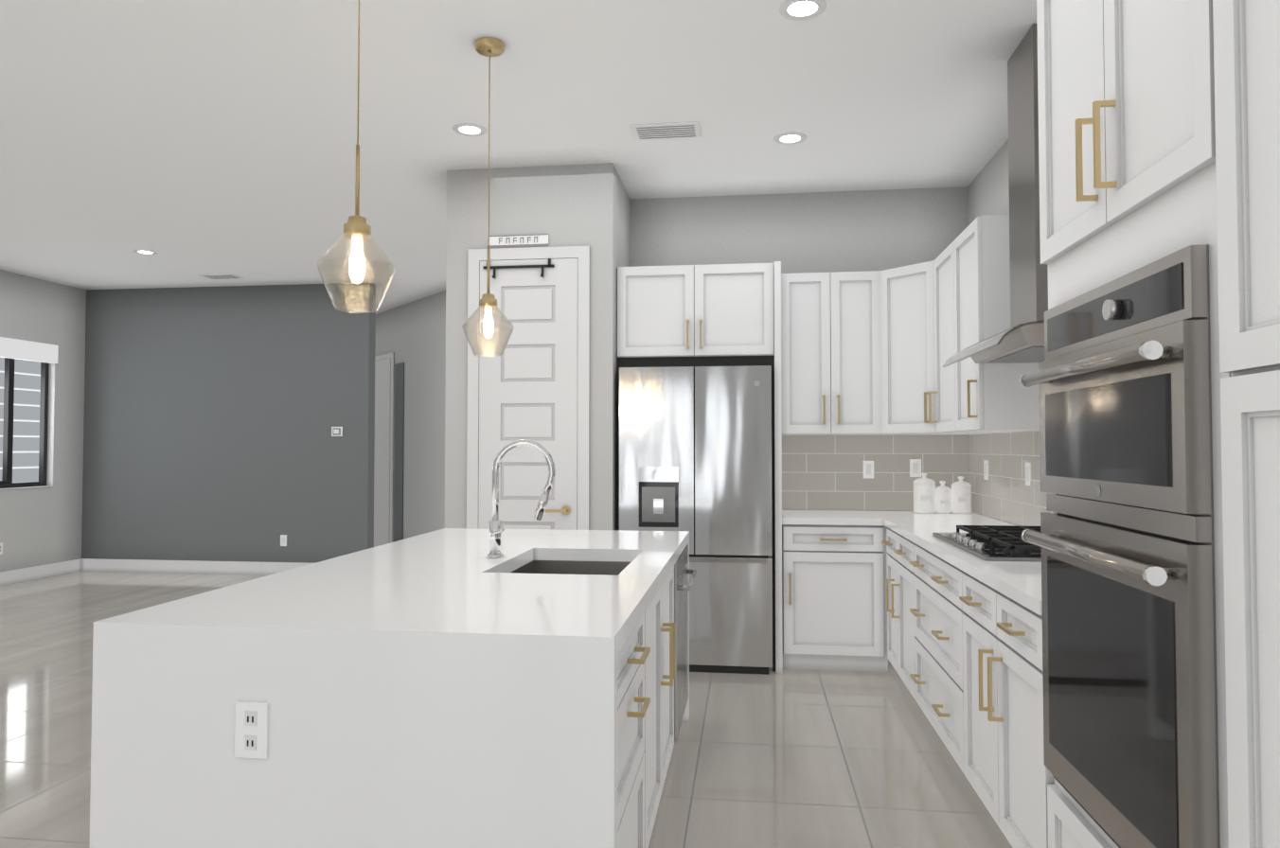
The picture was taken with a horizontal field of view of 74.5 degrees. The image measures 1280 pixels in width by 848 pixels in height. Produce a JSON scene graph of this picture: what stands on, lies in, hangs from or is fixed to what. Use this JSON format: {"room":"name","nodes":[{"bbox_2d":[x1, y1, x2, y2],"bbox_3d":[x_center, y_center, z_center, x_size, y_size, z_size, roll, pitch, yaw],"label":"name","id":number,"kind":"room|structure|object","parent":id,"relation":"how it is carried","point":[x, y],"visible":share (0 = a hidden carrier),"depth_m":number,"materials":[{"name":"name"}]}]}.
{"room":"kitchen","nodes":[
{"label":"kitchen","id":0,"kind":"room"},
{"bbox_2d":[0,269,86,571],"bbox_3d":[-6.830,-0.089,3.573,0.150,3.050,11.550,0,-2,7],"label":"wall","id":1,"kind":"structure","parent":0,"point":[40,526],"depth_m":8.76,"materials":[{"name":"white paint"}]},
{"bbox_2d":[0,542,2,554],"bbox_3d":[-6.162,1.201,8.106,0.008,0.116,0.072,0,-2,7],"label":"electrical outlet","id":2,"kind":"object","parent":1,"relation":"attached to","point":[1,548],"visible":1,"depth_m":8.11,"materials":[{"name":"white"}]},
{"bbox_2d":[0,337,58,489],"bbox_3d":[-6.212,-0.099,8.320,0.161,1.470,0.940,0,-2,7],"label":"window","id":3,"kind":"structure","parent":1,"relation":"in","point":[45,355],"depth_m":8.56,"materials":[{"name":"black"}]},
{"bbox_2d":[81,283,375,563],"bbox_3d":[-4.416,0.060,9.007,3.250,3.050,0.150,0,-2,7],"label":"wall","id":4,"kind":"structure","parent":0,"point":[213,416],"depth_m":8.93,"materials":[{"name":"grey paint"}]},
{"bbox_2d":[0,558,312,586],"bbox_3d":[-3.431,1.394,4.481,6.350,0.135,14.300,0,-2,7],"label":"baseboard","id":5,"kind":"structure","parent":4,"relation":"attached to","point":[23,575],"depth_m":8.88,"materials":[{"name":"white wood"}]},
{"bbox_2d":[280,534,286,546],"bbox_3d":[-3.727,1.220,8.807,0.072,0.116,0.008,0,-2,7],"label":"electrical outlet","id":6,"kind":"object","parent":4,"relation":"attached to","point":[283,540],"visible":1,"depth_m":8.80,"materials":[{"name":"white plastic"}]},
{"bbox_2d":[331,426,342,436],"bbox_3d":[-3.152,0.078,8.757,0.120,0.100,0.022,0,-2,7],"label":"thermostat","id":7,"kind":"object","parent":4,"relation":"attached to","point":[336,431],"visible":1,"depth_m":8.75,"materials":[{"name":"white plastic"}]},
{"bbox_2d":[374,290,445,542],"bbox_3d":[-2.540,0.080,9.753,4.080,3.050,3.930,0,-2,7],"label":"wall","id":8,"kind":"structure","parent":0,"point":[412,336],"depth_m":9.66,"materials":[{"name":"grey paint"}]},
{"bbox_2d":[373,352,404,547],"bbox_3d":[-3.220,0.374,10.546,0.026,2.495,1.260,1,-2,-38],"label":"door","id":9,"kind":"structure","parent":8,"relation":"in","point":[383,465],"depth_m":10.37,"materials":[{"name":"white wood"}]},
{"bbox_2d":[0,571,1012,847],"bbox_3d":[-2.245,1.522,4.880,9.600,0.100,15.400,0,-2,7],"label":"floor","id":10,"kind":"structure","parent":0,"point":[816,759],"depth_m":3.70,"materials":[{"name":"tile"}]},
{"bbox_2d":[89,535,696,847],"bbox_3d":[-0.509,0.988,3.078,1.308,0.870,2.358,0,-2,7],"label":"kitchen island","id":11,"kind":"object","parent":10,"relation":"on","point":[450,688],"depth_m":1.95,"materials":[{"name":"stone"}]},
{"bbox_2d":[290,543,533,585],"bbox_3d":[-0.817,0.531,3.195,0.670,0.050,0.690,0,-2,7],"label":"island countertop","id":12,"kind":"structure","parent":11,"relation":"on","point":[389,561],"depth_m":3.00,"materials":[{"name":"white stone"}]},
{"bbox_2d":[487,439,555,558],"bbox_3d":[-0.454,0.281,3.153,0.263,0.447,0.135,0,-2,7],"label":"faucet","id":13,"kind":"object","parent":12,"relation":"on","point":[495,531],"visible":1,"depth_m":3.18,"materials":[{"name":"silver metal"}]},
{"bbox_2d":[619,365,772,675],"bbox_3d":[0.367,0.575,5.340,0.910,1.820,0.692,0,-2,7],"label":"fridge","id":14,"kind":"object","parent":10,"relation":"on","point":[695,452],"visible":0.88,"depth_m":5.00,"materials":[{"name":"silver metal"}]},
{"bbox_2d":[617,261,782,674],"bbox_3d":[0.387,0.261,5.374,0.997,2.450,0.670,0,-2,7],"label":"cabinet","id":15,"kind":"object","parent":10,"relation":"on","point":[704,315],"visible":0.98,"depth_m":5.11,"materials":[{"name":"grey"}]},
{"bbox_2d":[782,520,872,672],"bbox_3d":[1.189,1.042,5.235,0.615,0.880,0.699,0,-2,7],"label":"base cabinet","id":16,"kind":"object","parent":10,"relation":"on","point":[827,565],"depth_m":4.98,"materials":[{"name":"white wood"}]},
{"bbox_2d":[782,509,997,524],"bbox_3d":[1.497,0.582,5.239,1.236,0.040,0.637,0,-2,7],"label":"countertop","id":17,"kind":"structure","parent":16,"relation":"on","point":[848,517],"depth_m":5.09,"materials":[{"name":"white stone"}]},
{"bbox_2d":[912,473,935,514],"bbox_3d":[1.804,0.437,5.346,0.135,0.255,0.135,0,-2,7],"label":"canister","id":18,"kind":"object","parent":17,"relation":"on","point":[924,494],"visible":1,"depth_m":5.29,"materials":[{"name":"white ceramic"}]},
{"bbox_2d":[935,480,951,514],"bbox_3d":[1.919,0.462,5.341,0.102,0.205,0.102,0,-2,7],"label":"canister","id":19,"kind":"object","parent":17,"relation":"on","point":[943,499],"visible":0.96,"depth_m":5.30,"materials":[{"name":"white ceramic"}]},
{"bbox_2d":[950,476,971,514],"bbox_3d":[2.027,0.446,5.317,0.122,0.235,0.123,0,-2,7],"label":"canister","id":20,"kind":"object","parent":17,"relation":"on","point":[961,496],"visible":1,"depth_m":5.27,"materials":[{"name":"white ceramic"}]},
{"bbox_2d":[872,524,899,675],"bbox_3d":[1.692,1.027,4.670,0.707,0.880,0.477,0,-2,7],"label":"base cabinet","id":21,"kind":"object","parent":10,"relation":"on","point":[885,602],"depth_m":4.92,"materials":[{"name":"white wood"}]},
{"bbox_2d":[895,532,910,693],"bbox_3d":[1.678,1.016,4.291,0.637,0.880,0.507,0,-2,7],"label":"base cabinet","id":22,"kind":"object","parent":10,"relation":"on","point":[900,540],"depth_m":4.44,"materials":[{"name":"white wood"}]},
{"bbox_2d":[906,535,959,767],"bbox_3d":[1.587,0.997,3.579,0.637,0.880,1.044,0,-2,7],"label":"base cabinet","id":23,"kind":"object","parent":10,"relation":"on","point":[951,633],"depth_m":3.68,"materials":[{"name":"white wood"}]},
{"bbox_2d":[956,566,1054,847],"bbox_3d":[1.471,0.972,2.679,0.637,0.880,0.885,0,-2,7],"label":"base cabinet","id":24,"kind":"object","parent":10,"relation":"on","point":[1000,688],"depth_m":2.67,"materials":[{"name":"white wood"}]},
{"bbox_2d":[884,516,1041,611],"bbox_3d":[1.579,0.536,3.570,0.647,0.040,2.655,0,-2,7],"label":"countertop","id":25,"kind":"structure","parent":24,"relation":"on","point":[1022,579],"depth_m":3.10,"materials":[{"name":"white stone"}]},
{"bbox_2d":[932,525,1041,561],"bbox_3d":[1.589,0.488,3.517,0.520,0.052,0.900,0,-2,7],"label":"cooktop","id":26,"kind":"object","parent":25,"relation":"in","point":[998,542],"visible":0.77,"depth_m":3.42,"materials":[{"name":"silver metal"}]},
{"bbox_2d":[1019,0,1231,847],"bbox_3d":[1.317,0.079,1.833,0.720,2.620,0.870,0,-2,7],"label":"tall cabinet","id":27,"kind":"object","parent":10,"relation":"on","point":[1128,376],"visible":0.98,"depth_m":1.73,"materials":[{"name":"white wood"}]},
{"bbox_2d":[1212,0,1279,847],"bbox_3d":[1.259,0.058,1.057,0.637,2.620,0.675,0,-2,7],"label":"pantry cabinet","id":28,"kind":"object","parent":10,"relation":"on","point":[1247,69],"visible":0.98,"depth_m":1.36,"materials":[{"name":"white wood"}]},
{"bbox_2d":[0,0,1036,314],"bbox_3d":[-2.245,-1.626,4.966,9.600,0.100,15.400,0,-2,7],"label":"ceiling","id":29,"kind":"structure","parent":0,"point":[187,140],"depth_m":4.30,"materials":[{"name":"white paint"}]},
{"bbox_2d":[133,249,157,254],"bbox_3d":[-4.342,-1.507,7.391,0.184,0.006,0.184,0,-2,7],"label":"recessed light","id":30,"kind":"object","parent":29,"relation":"in","point":[145,252],"visible":1,"depth_m":7.39,"materials":[{"name":"white"}]},
{"bbox_2d":[198,273,245,279],"bbox_3d":[-4.187,-1.476,8.439,0.360,0.009,0.210,0,-2,7],"label":"ceiling vent","id":31,"kind":"object","parent":29,"relation":"in","point":[223,276],"visible":0.98,"depth_m":8.42,"materials":[{"name":"white metal"}]},
{"bbox_2d":[316,0,396,313],"bbox_3d":[-0.792,-0.983,2.371,0.212,1.328,0.212,0,-2,7],"label":"pendant light","id":32,"kind":"object","parent":29,"relation":"hanging from","point":[357,229],"visible":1,"depth_m":2.35,"materials":[{"name":"clear glass"}]},
{"bbox_2d":[452,123,486,136],"bbox_3d":[-0.918,-1.585,4.542,0.184,0.006,0.184,0,-2,7],"label":"recessed light","id":33,"kind":"object","parent":29,"relation":"in","point":[471,130],"visible":1,"depth_m":4.53,"materials":[{"name":"white"}]},
{"bbox_2d":[462,36,513,356],"bbox_3d":[-0.639,-0.950,3.560,0.212,1.328,0.212,0,-2,7],"label":"pendant light","id":34,"kind":"object","parent":29,"relation":"hanging from","point":[488,46],"visible":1,"depth_m":3.54,"materials":[{"name":"clear glass"}]},
{"bbox_2d":[630,122,700,141],"bbox_3d":[0.143,-1.583,4.556,0.360,0.009,0.210,0,-2,7],"label":"ceiling vent","id":35,"kind":"object","parent":29,"relation":"in","point":[666,131],"visible":0.98,"depth_m":4.54,"materials":[{"name":"white metal"}]},
{"bbox_2d":[773,132,806,144],"bbox_3d":[0.833,-1.581,4.669,0.184,0.006,0.184,0,-2,7],"label":"recessed light","id":36,"kind":"object","parent":29,"relation":"in","point":[788,138],"visible":1,"depth_m":4.66,"materials":[{"name":"white"}]},
{"bbox_2d":[779,0,826,20],"bbox_3d":[0.634,-1.619,3.284,0.184,0.006,0.184,0,-2,7],"label":"recessed light","id":37,"kind":"object","parent":29,"relation":"in","point":[800,9],"visible":1,"depth_m":3.29,"materials":[{"name":"white"}]},
{"bbox_2d":[444,162,630,530],"bbox_3d":[-0.518,-0.013,6.354,1.040,3.050,2.520,0,-2,7],"label":"wall","id":38,"kind":"structure","parent":0,"point":[577,205],"depth_m":5.14,"materials":[{"name":"white paint"}]},
{"bbox_2d":[478,258,577,530],"bbox_3d":[-0.681,0.235,5.057,0.609,2.471,0.073,0,-2,7],"label":"pantry door","id":39,"kind":"structure","parent":38,"relation":"in","point":[528,384],"depth_m":5.09,"materials":[{"name":"white wood"}]},
{"bbox_2d":[466,245,589,530],"bbox_3d":[-0.678,0.201,5.087,0.755,2.546,0.015,0,-2,7],"label":"door frame","id":40,"kind":"structure","parent":38,"relation":"attached to","point":[476,257],"depth_m":5.10,"materials":[{"name":"white wood"}]},
{"bbox_2d":[489,233,548,247],"bbox_3d":[-0.739,-1.119,5.133,0.370,0.065,0.010,0,-2,7],"label":"sign","id":41,"kind":"object","parent":40,"relation":"on","point":[519,240],"visible":0.98,"depth_m":5.13,"materials":[{"name":"white wood"}]},
{"bbox_2d":[630,186,968,511],"bbox_3d":[1.127,-0.031,5.699,2.390,3.050,0.159,0,-2,7],"label":"wall","id":42,"kind":"structure","parent":0,"point":[846,231],"depth_m":5.62,"materials":[{"name":"grey paint"}]},
{"bbox_2d":[781,271,871,434],"bbox_3d":[1.233,-0.443,5.429,0.663,1.020,0.385,0,-2,7],"label":"upper cabinet","id":43,"kind":"object","parent":42,"relation":"attached to","point":[867,352],"depth_m":5.29,"materials":[{"name":"white wood"}]},
{"bbox_2d":[863,461,873,478],"bbox_3d":[1.508,0.301,5.557,0.070,0.116,0.007,0,-2,7],"label":"outlet","id":44,"kind":"object","parent":42,"relation":"attached to","point":[868,466],"depth_m":5.55,"materials":[{"name":"white plastic"}]},
{"bbox_2d":[909,459,921,477],"bbox_3d":[1.806,0.290,5.519,0.070,0.116,0.007,0,-2,7],"label":"outlet","id":45,"kind":"object","parent":42,"relation":"attached to","point":[915,468],"depth_m":5.52,"materials":[{"name":"white plastic"}]},
{"bbox_2d":[967,139,1050,526],"bbox_3d":[1.661,-0.156,1.109,0.158,3.050,8.830,0,-2,7],"label":"wall","id":46,"kind":"structure","parent":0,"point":[1005,496],"depth_m":4.81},
{"bbox_2d":[871,261,928,434],"bbox_3d":[1.778,-0.449,5.217,0.666,1.020,0.666,0,-2,7],"label":"upper cabinet","id":47,"kind":"object","parent":46,"relation":"attached to","point":[900,294],"depth_m":5.14,"materials":[{"name":"white wood"}]},
{"bbox_2d":[928,239,955,434],"bbox_3d":[1.851,-0.464,4.679,0.384,1.020,0.576,0,-2,7],"label":"upper cabinet","id":48,"kind":"object","parent":46,"relation":"attached to","point":[941,270],"depth_m":4.80,"materials":[{"name":"white wood"}]},
{"bbox_2d":[983,460,988,479],"bbox_3d":[2.090,0.278,5.092,0.007,0.116,0.070,0,-2,7],"label":"outlet","id":49,"kind":"object","parent":46,"relation":"attached to","point":[986,462],"depth_m":5.08,"materials":[{"name":"white plastic"}]},
{"bbox_2d":[942,23,1048,368],"bbox_3d":[1.636,-0.946,3.545,0.517,1.333,0.890,0,-2,7],"label":"range hood","id":50,"kind":"object","parent":46,"relation":"attached to","point":[1021,340],"visible":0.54,"depth_m":3.49,"materials":[{"name":"silver metal"}]},
{"bbox_2d":[955,214,1039,434],"bbox_3d":[1.813,-0.476,4.239,0.347,1.020,0.538,0,-2,7],"label":"upper cabinet","id":51,"kind":"object","parent":46,"relation":"attached to","point":[990,398],"depth_m":3.99,"materials":[{"name":"white wood"}]},
{"bbox_2d":[1025,462,1031,485],"bbox_3d":[1.992,0.257,4.328,0.007,0.116,0.070,0,-2,7],"label":"outlet","id":52,"kind":"object","parent":46,"relation":"attached to","point":[1027,465],"depth_m":4.32,"materials":[{"name":"white plastic"}]},
{"label":"outside","id":53,"kind":"structure","parent":0,"visible":0},
{"bbox_2d":[0,357,40,482],"bbox_3d":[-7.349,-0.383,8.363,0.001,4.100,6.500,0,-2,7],"label":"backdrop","id":54,"kind":"structure","parent":53,"point":[26,449],"depth_m":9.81,"materials":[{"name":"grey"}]}
]}

